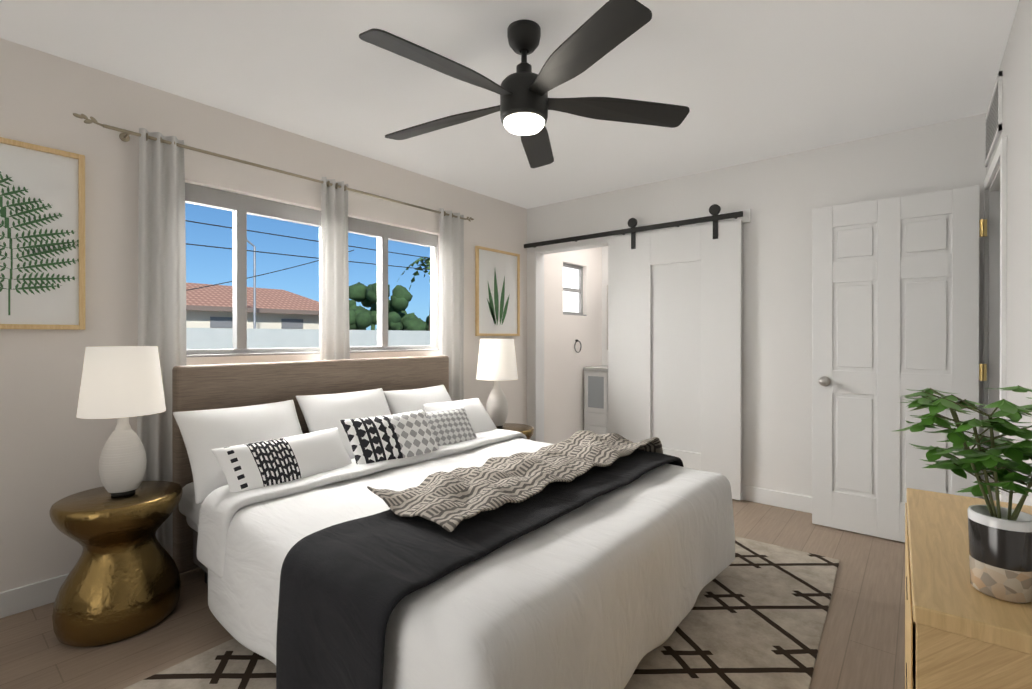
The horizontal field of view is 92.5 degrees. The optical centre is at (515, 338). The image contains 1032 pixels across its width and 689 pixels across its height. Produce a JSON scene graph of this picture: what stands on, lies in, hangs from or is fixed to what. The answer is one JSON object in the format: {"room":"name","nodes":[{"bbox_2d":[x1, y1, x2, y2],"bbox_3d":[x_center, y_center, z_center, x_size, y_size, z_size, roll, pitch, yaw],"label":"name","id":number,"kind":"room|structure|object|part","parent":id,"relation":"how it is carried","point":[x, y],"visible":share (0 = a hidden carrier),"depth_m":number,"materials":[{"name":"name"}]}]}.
{"room":"bedroom","nodes":[
{"label":"bedroom","id":0,"kind":"room"},
{"bbox_2d":[0,38,601,591],"bbox_3d":[-0.988,-0.049,3.750,0.140,2.500,6.590,0,0,39],"label":"wall","id":1,"kind":"structure","parent":0,"point":[50,448],"depth_m":2.47,"materials":[{"name":"paint"}]},
{"bbox_2d":[0,573,68,617],"bbox_3d":[-1.401,1.147,3.116,0.030,0.110,4.800,0,0,39],"label":"baseboard","id":2,"kind":"structure","parent":1,"relation":"attached to","point":[27,597],"depth_m":2.19,"materials":[{"name":"white wood"}]},
{"bbox_2d":[0,137,84,329],"bbox_3d":[-2.232,-0.450,2.093,0.028,0.820,0.620,0,0,39],"label":"framed picture","id":3,"kind":"object","parent":1,"relation":"attached to","point":[42,237],"visible":1,"depth_m":2.22,"materials":[{"name":"white paper"}]},
{"bbox_2d":[0,172,78,314],"bbox_3d":[-2.190,-0.439,2.145,0.001,0.678,0.474,0,0,39],"label":"print","id":4,"kind":"object","parent":3,"relation":"attached to","point":[39,211],"depth_m":2.21},
{"bbox_2d":[185,183,320,356],"bbox_3d":[-1.574,-0.377,3.014,0.115,0.960,0.930,0,0,39],"label":"window","id":5,"kind":"structure","parent":1,"relation":"in","point":[241,206],"depth_m":2.94,"materials":[{"name":"grey plastic"}]},
{"bbox_2d":[73,113,473,557],"bbox_3d":[-1.215,0.067,3.271,0.116,2.210,2.599,0,0,39],"label":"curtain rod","id":6,"kind":"object","parent":1,"relation":"attached to","point":[161,278],"visible":0.75,"depth_m":2.55,"materials":[{"name":"white fabric"}]},
{"bbox_2d":[137,128,185,557],"bbox_3d":[-1.799,0.069,2.507,0.051,2.210,0.217,0,0,39],"label":"curtain","id":7,"kind":"object","parent":6,"relation":"hanging from","point":[161,228],"depth_m":2.52,"materials":[{"name":"fabric"}]},
{"bbox_2d":[320,177,349,359],"bbox_3d":[-1.185,0.067,3.256,0.052,2.210,0.230,0,0,39],"label":"curtain","id":8,"kind":"object","parent":6,"relation":"hanging from","point":[334,305],"depth_m":3.23,"materials":[{"name":"fabric"}]},
{"bbox_2d":[439,208,463,400],"bbox_3d":[-0.527,0.065,4.058,0.051,2.210,0.294,0,0,39],"label":"curtain","id":9,"kind":"object","parent":6,"relation":"hanging from","point":[451,225],"depth_m":4.04,"materials":[{"name":"fabric"}]},
{"bbox_2d":[348,217,438,352],"bbox_3d":[-0.934,-0.379,3.795,0.115,0.960,0.890,0,0,39],"label":"window","id":10,"kind":"structure","parent":1,"relation":"in","point":[383,234],"depth_m":3.74,"materials":[{"name":"grey plastic"}]},
{"bbox_2d":[475,246,519,335],"bbox_3d":[-0.162,-0.422,4.617,0.028,0.800,0.600,0,0,39],"label":"framed picture","id":11,"kind":"object","parent":1,"relation":"attached to","point":[497,292],"visible":1,"depth_m":4.60,"materials":[{"name":"white paper"}]},
{"bbox_2d":[487,271,508,324],"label":"print","id":12,"kind":"object","parent":11,"relation":"attached to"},
{"bbox_2d":[563,263,586,315],"bbox_3d":[0.638,-0.560,5.707,0.110,0.590,0.500,0,0,39],"label":"bathroom window","id":13,"kind":"structure","parent":1,"relation":"in","point":[572,289],"depth_m":5.78,"materials":[{"name":"grey"}]},
{"bbox_3d":[0.613,-0.560,5.728,0.005,0.530,0.440,0,0,39],"label":"glass","id":14,"kind":"part","parent":13,"relation":"part of","materials":[{"name":"white glass"}]},
{"bbox_3d":[0.618,-0.560,5.723,0.040,0.040,0.500,0,0,39],"label":"sash","id":15,"kind":"part","parent":13,"relation":"part of","materials":[{"name":"grey"}]},
{"bbox_2d":[574,339,580,352],"bbox_3d":[0.700,0.089,5.671,0.034,0.152,0.140,0,0,39],"label":"towel ring","id":16,"kind":"object","parent":1,"relation":"attached to","point":[576,340],"visible":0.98,"depth_m":5.66,"materials":[{"name":"black metal"}]},
{"bbox_2d":[0,499,904,688],"bbox_3d":[-0.113,1.255,2.060,3.640,0.100,5.080,0,0,39],"label":"floor","id":17,"kind":"structure","parent":0,"point":[862,644],"depth_m":2.02,"materials":[{"name":"brown wood"}]},
{"bbox_2d":[49,481,182,646],"bbox_3d":[-1.689,0.936,2.110,0.440,0.539,0.440,0,0,39],"label":"nightstand","id":18,"kind":"object","parent":17,"relation":"on","point":[122,582],"visible":0.98,"depth_m":1.98,"materials":[{"name":"gold metal"}]},
{"bbox_2d":[76,346,165,496],"bbox_3d":[-1.682,0.350,2.116,0.300,0.630,0.300,0,0,39],"label":"table lamp","id":19,"kind":"object","parent":18,"relation":"on","point":[122,384],"visible":1,"depth_m":2.04,"materials":[{"name":"white ceramic"}]},
{"bbox_3d":[-1.682,0.178,2.115,0.300,0.285,0.300,0,0,39],"label":"lamp shade","id":20,"kind":"part","parent":19,"relation":"part of","materials":[{"name":"white fabric"}]},
{"bbox_2d":[172,356,734,688],"bbox_3d":[-0.305,0.670,2.478,2.202,1.064,2.046,0,0,39],"label":"bed","id":21,"kind":"object","parent":17,"relation":"on","point":[391,523],"visible":1,"depth_m":1.82,"materials":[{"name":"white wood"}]},
{"bbox_3d":[-0.316,0.829,2.458,2.000,0.210,1.720,0,0,39],"label":"mattress","id":22,"kind":"part","parent":21,"relation":"part of","materials":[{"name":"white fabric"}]},
{"bbox_2d":[173,400,302,503],"bbox_3d":[-1.326,0.534,2.471,0.171,0.500,0.620,-42,-24,30],"label":"pillow","id":23,"kind":"object","parent":21,"relation":"on","point":[202,431],"depth_m":2.36,"materials":[{"name":"white fabric"}]},
{"bbox_3d":[-1.120,0.649,3.149,0.090,1.026,1.810,0,0,39],"label":"headboard","id":24,"kind":"part","parent":21,"relation":"part of","materials":[{"name":"brown wood"}]},
{"bbox_2d":[296,388,390,458],"bbox_3d":[-0.958,0.512,2.919,0.600,0.500,0.172,0,-36,-49],"label":"pillow","id":25,"kind":"object","parent":21,"relation":"on","point":[320,412],"depth_m":2.84,"materials":[{"name":"white fabric"}]},
{"bbox_2d":[383,385,451,414],"bbox_3d":[-0.597,0.531,3.360,0.172,0.500,0.600,-42,-23,29],"label":"pillow","id":26,"kind":"object","parent":21,"relation":"on","point":[416,398],"depth_m":3.27,"materials":[{"name":"white fabric"}]},
{"bbox_2d":[425,407,476,445],"bbox_3d":[-0.445,0.567,3.041,0.460,0.320,0.121,0,-40,-41],"label":"pillow","id":27,"kind":"object","parent":21,"relation":"on","point":[450,427],"depth_m":3.02,"materials":[{"name":"grey fabric"}]},
{"bbox_2d":[424,398,496,432],"bbox_3d":[-0.363,0.561,3.362,0.520,0.151,0.380,0,44,-45],"label":"pillow","id":28,"kind":"object","parent":21,"relation":"on","point":[480,420],"depth_m":3.36,"materials":[{"name":"white fabric"}]},
{"bbox_2d":[276,450,683,688],"bbox_3d":[0.098,0.885,2.119,0.532,0.527,2.002,0,0,39],"label":"blanket","id":29,"kind":"object","parent":21,"relation":"on","point":[350,591],"depth_m":1.45,"materials":[{"name":"fabric"}]},
{"bbox_2d":[367,430,662,531],"bbox_3d":[0.147,0.691,2.344,0.472,0.302,1.684,0,0,39],"label":"throw","id":30,"kind":"object","parent":21,"relation":"on","point":[471,499],"depth_m":2.01,"materials":[{"name":"beige fabric"}]},
{"bbox_2d":[124,536,839,688],"bbox_3d":[0.045,1.199,1.969,1.860,0.012,3.160,0,0,37],"label":"rug","id":31,"kind":"object","parent":17,"relation":"on","point":[755,618],"visible":0.33,"depth_m":1.93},
{"bbox_2d":[497,423,533,439],"bbox_3d":[-0.072,0.968,4.082,0.440,0.464,0.440,0,0,39],"label":"nightstand","id":32,"kind":"object","parent":17,"relation":"on","point":[527,431],"visible":0.19,"depth_m":4.03,"materials":[{"name":"gold metal"}]},
{"bbox_2d":[476,339,517,427],"bbox_3d":[-0.158,0.370,4.086,0.348,0.731,0.348,0,0,39],"label":"table lamp","id":33,"kind":"object","parent":32,"relation":"on","point":[496,363],"visible":0.92,"depth_m":3.97,"materials":[{"name":"white ceramic"}]},
{"bbox_3d":[-0.158,0.170,4.085,0.348,0.331,0.348,0,0,39],"label":"lamp shade","id":34,"kind":"part","parent":33,"relation":"part of","materials":[{"name":"white fabric"}]},
{"bbox_2d":[905,488,1031,688],"bbox_3d":[1.052,0.833,1.096,0.292,0.750,0.840,0,0,38],"label":"dresser","id":35,"kind":"object","parent":17,"relation":"on","point":[961,632],"visible":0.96,"depth_m":0.85,"materials":[{"name":"brown wood"}]},
{"bbox_2d":[895,385,1031,603],"bbox_3d":[0.870,0.270,0.885,0.313,0.376,0.371,0,0,39],"label":"plant","id":36,"kind":"object","parent":35,"relation":"on","point":[1000,550],"visible":1,"depth_m":0.86,"materials":[{"name":"green leaf"},{"name":"glazed ceramic"},{"name":"terrazzo"}]},
{"bbox_2d":[0,0,1018,208],"bbox_3d":[0.365,-1.346,2.637,3.640,0.100,6.590,0,0,39],"label":"ceiling","id":37,"kind":"structure","parent":0,"point":[746,81],"depth_m":2.39,"materials":[{"name":"white paint"}]},
{"bbox_2d":[359,0,689,167],"bbox_3d":[-0.004,-1.084,2.058,1.387,0.420,1.365,0,0,39],"label":"ceiling fan","id":38,"kind":"object","parent":37,"relation":"hanging from","point":[525,105],"visible":1,"depth_m":1.99,"materials":[{"name":"black metal"}]},
{"bbox_2d":[602,246,607,364],"bbox_3d":[1.900,-0.054,5.553,2.040,2.500,0.140,0,0,39],"label":"wall","id":39,"kind":"structure","parent":0,"point":[604,301],"depth_m":6.11,"materials":[{"name":"paint"}]},
{"bbox_2d":[607,285,607,349],"bbox_3d":[1.327,-0.255,5.918,0.530,0.800,0.020,0,0,39],"label":"bathroom mirror","id":40,"kind":"object","parent":39,"relation":"attached to","point":[607,317],"visible":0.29,"depth_m":6.07,"materials":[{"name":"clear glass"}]},
{"bbox_2d":[527,113,985,498],"bbox_3d":[1.507,-0.050,3.922,3.500,2.500,0.140,0,0,39],"label":"wall","id":41,"kind":"structure","parent":0,"point":[782,197],"depth_m":3.52,"materials":[{"name":"paint"}]},
{"bbox_2d":[535,242,607,441],"bbox_3d":[0.552,0.168,4.706,0.830,2.060,0.140,0,0,39],"label":"trim","id":42,"kind":"structure","parent":41,"relation":"attached to","point":[539,346],"depth_m":4.94,"materials":[{"name":"white wood"}]},
{"bbox_2d":[524,209,750,499],"bbox_3d":[0.897,0.116,4.266,2.080,2.143,0.102,0,0,39],"label":"barn door","id":43,"kind":"structure","parent":41,"relation":"in","point":[675,341],"depth_m":3.92,"materials":[{"name":"white wood"}]},
{"bbox_2d":[628,218,637,248],"bbox_3d":[0.978,-0.879,4.142,0.080,0.257,0.029,0,0,39],"label":"hanger","id":44,"kind":"object","parent":43,"relation":"hanging from","point":[632,222],"depth_m":4.14,"materials":[{"name":"black metal"}]},
{"bbox_3d":[0.897,-0.906,4.264,2.080,0.100,0.102,0,0,39],"label":"barn door rail","id":45,"kind":"part","parent":43,"relation":"part of","materials":[{"name":"black metal"}]},
{"bbox_3d":[1.280,0.144,3.954,0.414,1.492,0.012,0,0,39],"label":"panel","id":46,"kind":"part","parent":43,"relation":"part of","materials":[{"name":"white wood"}]},
{"bbox_2d":[709,204,720,238],"bbox_3d":[1.496,-0.878,3.718,0.080,0.257,0.029,0,0,39],"label":"hanger","id":47,"kind":"object","parent":43,"relation":"hanging from","point":[714,209],"depth_m":3.71,"materials":[{"name":"black metal"}]},
{"bbox_2d":[741,485,811,512],"bbox_3d":[1.791,1.146,3.593,2.360,0.110,0.014,0,0,39],"label":"baseboard","id":48,"kind":"structure","parent":41,"relation":"attached to","point":[797,502],"depth_m":3.52,"materials":[{"name":"white wood"}]},
{"bbox_2d":[986,0,1031,505],"bbox_3d":[1.195,-0.041,0.893,0.140,2.500,4.940,0,0,39],"label":"wall","id":49,"kind":"structure","parent":0,"point":[1015,68],"depth_m":1.89,"materials":[{"name":"paint"}]},
{"bbox_2d":[812,185,986,541],"bbox_3d":[2.211,0.181,2.908,0.815,2.025,0.107,0,0,39],"label":"door","id":50,"kind":"structure","parent":49,"relation":"in","point":[895,298],"depth_m":2.93,"materials":[{"name":"white wood"}]},
{"bbox_3d":[1.938,0.273,3.108,0.064,0.064,0.072,0,0,39],"label":"knob","id":51,"kind":"part","parent":50,"relation":"part of","materials":[{"name":"grey metal"}]},
{"bbox_2d":[985,71,1001,166],"bbox_3d":[2.446,-1.101,2.535,0.012,0.270,0.650,0,0,39],"label":"air vent","id":52,"kind":"object","parent":49,"relation":"in","point":[993,123],"visible":1,"depth_m":2.46,"materials":[{"name":"white"}]},
{"bbox_2d":[983,136,1006,501],"bbox_3d":[2.451,0.159,2.437,0.156,2.090,0.820,0,0,39],"label":"door frame","id":53,"kind":"structure","parent":49,"relation":"attached to","point":[994,288],"depth_m":2.71,"materials":[{"name":"white wood"}]},
{"bbox_3d":[1.367,1.247,5.017,2.180,0.100,1.650,0,0,39],"label":"floor","id":54,"kind":"structure","parent":0,"visible":0},
{"bbox_2d":[583,365,607,434],"bbox_3d":[1.181,0.695,5.735,0.640,1.000,0.487,0,0,39],"label":"bathroom vanity","id":55,"kind":"object","parent":54,"relation":"on","point":[595,399],"visible":0.38,"depth_m":5.65,"materials":[{"name":"white"}]},
{"bbox_3d":[1.034,0.616,5.562,0.510,0.360,0.006,0,0,39],"label":"glass","id":56,"kind":"part","parent":55,"relation":"part of","materials":[{"name":"grey glass"}]},
{"label":"outside","id":57,"kind":"structure","parent":0,"visible":0},
{"bbox_3d":[-19.372,1.582,28.654,59.850,0.200,100.000,0,0,39],"label":"ground","id":58,"kind":"structure","parent":57,"visible":0},
{"bbox_2d":[247,240,255,328],"bbox_3d":[-8.823,-0.889,16.161,0.240,4.809,0.630,0,0,39],"label":"streetlight","id":59,"kind":"object","parent":58,"relation":"on","point":[254,288],"visible":0.52,"depth_m":16.33,"materials":[{"name":"grey metal"}]},
{"bbox_2d":[186,283,318,328],"bbox_3d":[-14.741,-0.375,18.384,6.930,3.770,14.900,0,0,39],"label":"house","id":60,"kind":"structure","parent":58,"relation":"on","point":[210,307],"depth_m":19.65,"materials":[{"name":"beige"}]},
{"bbox_2d":[186,328,430,349],"bbox_3d":[-0.648,0.652,15.883,0.200,1.730,36.000,0,0,39],"label":"fence","id":61,"kind":"object","parent":58,"relation":"on","point":[209,338],"depth_m":10.53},
{"bbox_2d":[349,256,430,330],"bbox_3d":[-3.650,-0.833,19.764,3.166,4.702,8.159,0,0,33],"label":"trees","id":62,"kind":"object","parent":58,"relation":"on","point":[363,318],"visible":0.29,"depth_m":17.80,"materials":[{"name":"green plant"}]},
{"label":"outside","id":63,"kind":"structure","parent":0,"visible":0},
{"bbox_2d":[185,220,429,290],"bbox_3d":[-3.942,-1.754,14.697,0.625,2.373,34.001,0,0,39],"label":"cord","id":64,"kind":"object","parent":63,"point":[286,254],"visible":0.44,"depth_m":12.26,"materials":[{"name":"grey plastic"}]}
]}

